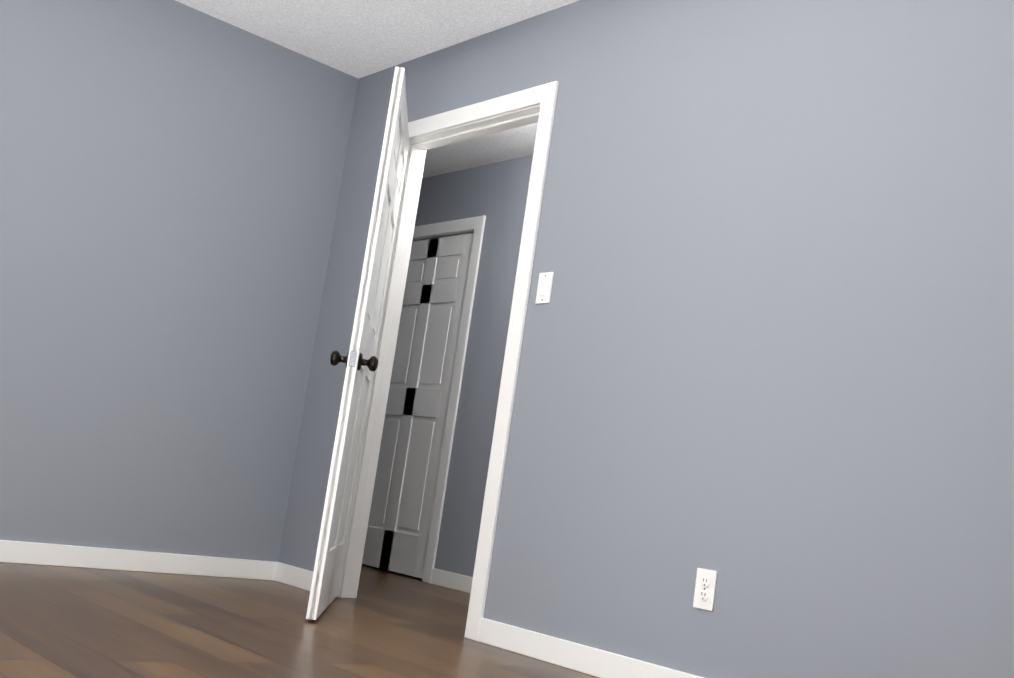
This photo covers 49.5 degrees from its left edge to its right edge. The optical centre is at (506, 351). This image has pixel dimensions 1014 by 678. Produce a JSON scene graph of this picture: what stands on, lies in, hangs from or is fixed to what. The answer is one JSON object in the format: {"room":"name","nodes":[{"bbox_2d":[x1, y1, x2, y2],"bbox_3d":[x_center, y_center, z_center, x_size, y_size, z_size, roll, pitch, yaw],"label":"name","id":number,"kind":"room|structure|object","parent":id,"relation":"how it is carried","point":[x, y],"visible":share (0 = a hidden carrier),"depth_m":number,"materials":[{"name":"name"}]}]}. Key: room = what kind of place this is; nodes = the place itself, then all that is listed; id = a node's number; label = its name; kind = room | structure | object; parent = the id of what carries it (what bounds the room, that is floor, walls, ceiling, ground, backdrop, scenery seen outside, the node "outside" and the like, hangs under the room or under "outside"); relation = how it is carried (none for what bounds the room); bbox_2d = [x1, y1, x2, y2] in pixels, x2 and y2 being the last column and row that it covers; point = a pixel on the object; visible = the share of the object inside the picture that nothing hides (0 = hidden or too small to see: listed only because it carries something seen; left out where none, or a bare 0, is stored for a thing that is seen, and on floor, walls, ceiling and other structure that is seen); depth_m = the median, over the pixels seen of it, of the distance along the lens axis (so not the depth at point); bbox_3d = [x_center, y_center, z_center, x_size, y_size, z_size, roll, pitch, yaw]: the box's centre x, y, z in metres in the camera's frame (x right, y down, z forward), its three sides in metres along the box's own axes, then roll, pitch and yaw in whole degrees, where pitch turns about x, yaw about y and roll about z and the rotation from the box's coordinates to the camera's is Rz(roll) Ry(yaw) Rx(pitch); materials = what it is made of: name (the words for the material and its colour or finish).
{"room":"empty bedroom","nodes":[
{"label":"empty bedroom","id":0,"kind":"room"},
{"bbox_2d":[0,0,357,561],"bbox_3d":[-2.207,-0.473,4.177,3.662,2.440,0.120,15,-10,-40],"label":"wall","id":1,"kind":"structure","parent":0,"point":[171,172],"depth_m":4.71,"materials":[{"name":"grey paint"}]},
{"bbox_2d":[0,540,275,579],"bbox_3d":[-2.018,0.762,4.237,2.589,0.085,0.016,15,-10,-40],"label":"baseboard","id":2,"kind":"structure","parent":1,"relation":"attached to","point":[21,552],"depth_m":4.61,"materials":[{"name":"white wood"}]},
{"bbox_2d":[0,562,598,677],"bbox_3d":[-0.781,0.994,4.138,6.293,0.050,8.270,15,-10,-40],"label":"floor","id":3,"kind":"structure","parent":0,"point":[65,622],"depth_m":3.45,"materials":[{"name":"brown wood"}]},
{"bbox_2d":[175,0,578,177],"bbox_3d":[-0.429,-1.474,4.472,6.293,0.100,8.270,15,-10,-40],"label":"ceiling","id":4,"kind":"structure","parent":0,"point":[358,39],"depth_m":4.82,"materials":[{"name":"white paint"}]},
{"bbox_2d":[415,155,532,576],"bbox_3d":[0.061,0.100,6.013,0.120,2.440,4.800,15,-10,-40],"label":"wall","id":5,"kind":"structure","parent":0,"point":[495,194],"depth_m":6.18,"materials":[{"name":"grey paint"}]},
{"bbox_2d":[362,233,473,577],"bbox_3d":[-0.573,0.296,6.635,0.175,2.018,0.822,15,-10,-40],"label":"hall door","id":6,"kind":"structure","parent":5,"relation":"in","point":[400,514],"depth_m":6.56,"materials":[{"name":"white wood"}]},
{"bbox_2d":[412,215,485,582],"bbox_3d":[-0.545,0.265,6.663,0.152,2.120,0.980,15,-10,-40],"label":"door frame","id":7,"kind":"structure","parent":5,"relation":"attached to","point":[475,225],"depth_m":6.30,"materials":[{"name":"white wood"}]},
{"bbox_2d":[431,568,472,592],"bbox_3d":[0.503,1.233,5.059,0.013,0.085,2.800,15,-10,-40],"label":"baseboard","id":8,"kind":"structure","parent":5,"relation":"attached to","point":[452,580],"depth_m":5.96,"materials":[{"name":"white wood"}]},
{"bbox_2d":[278,0,1013,677],"bbox_3d":[0.795,-0.154,3.373,0.120,2.440,5.028,15,-10,-40],"label":"wall","id":9,"kind":"structure","parent":0,"point":[766,366],"depth_m":3.31,"materials":[{"name":"grey paint"}]},
{"bbox_2d":[272,562,312,590],"bbox_3d":[-0.931,1.009,4.912,0.013,0.085,0.384,15,-10,-40],"label":"baseboard","id":10,"kind":"structure","parent":9,"relation":"attached to","point":[294,576],"depth_m":4.94,"materials":[{"name":"white wood"}]},
{"bbox_2d":[306,66,408,619],"bbox_3d":[-0.578,-0.011,4.375,0.604,2.018,0.752,15,-10,-40],"label":"hall door","id":11,"kind":"structure","parent":9,"relation":"in","point":[360,359],"depth_m":4.07,"materials":[{"name":"white wood"}]},
{"bbox_2d":[337,81,558,640],"bbox_3d":[-0.258,0.017,4.537,0.152,2.120,1.083,15,-10,-40],"label":"door frame","id":12,"kind":"structure","parent":9,"relation":"attached to","point":[532,105],"depth_m":4.58,"materials":[{"name":"white wood"}]},
{"bbox_2d":[535,272,553,303],"bbox_3d":[0.137,-0.237,4.055,0.011,0.116,0.072,15,-10,-40],"label":"light switch","id":13,"kind":"object","parent":9,"relation":"attached to","point":[544,288],"visible":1,"depth_m":4.05,"materials":[{"name":"white plastic"}]},
{"bbox_2d":[478,618,703,677],"bbox_3d":[0.534,0.989,3.226,0.013,0.085,1.918,15,-10,-40],"label":"baseboard","id":14,"kind":"structure","parent":9,"relation":"attached to","point":[595,662],"depth_m":3.60,"materials":[{"name":"white wood"}]},
{"bbox_2d":[693,568,717,610],"bbox_3d":[0.586,0.703,3.256,0.010,0.116,0.072,15,-10,-40],"label":"outlet","id":15,"kind":"object","parent":9,"relation":"attached to","point":[705,589],"visible":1,"depth_m":3.25,"materials":[{"name":"white plastic"}]}
]}

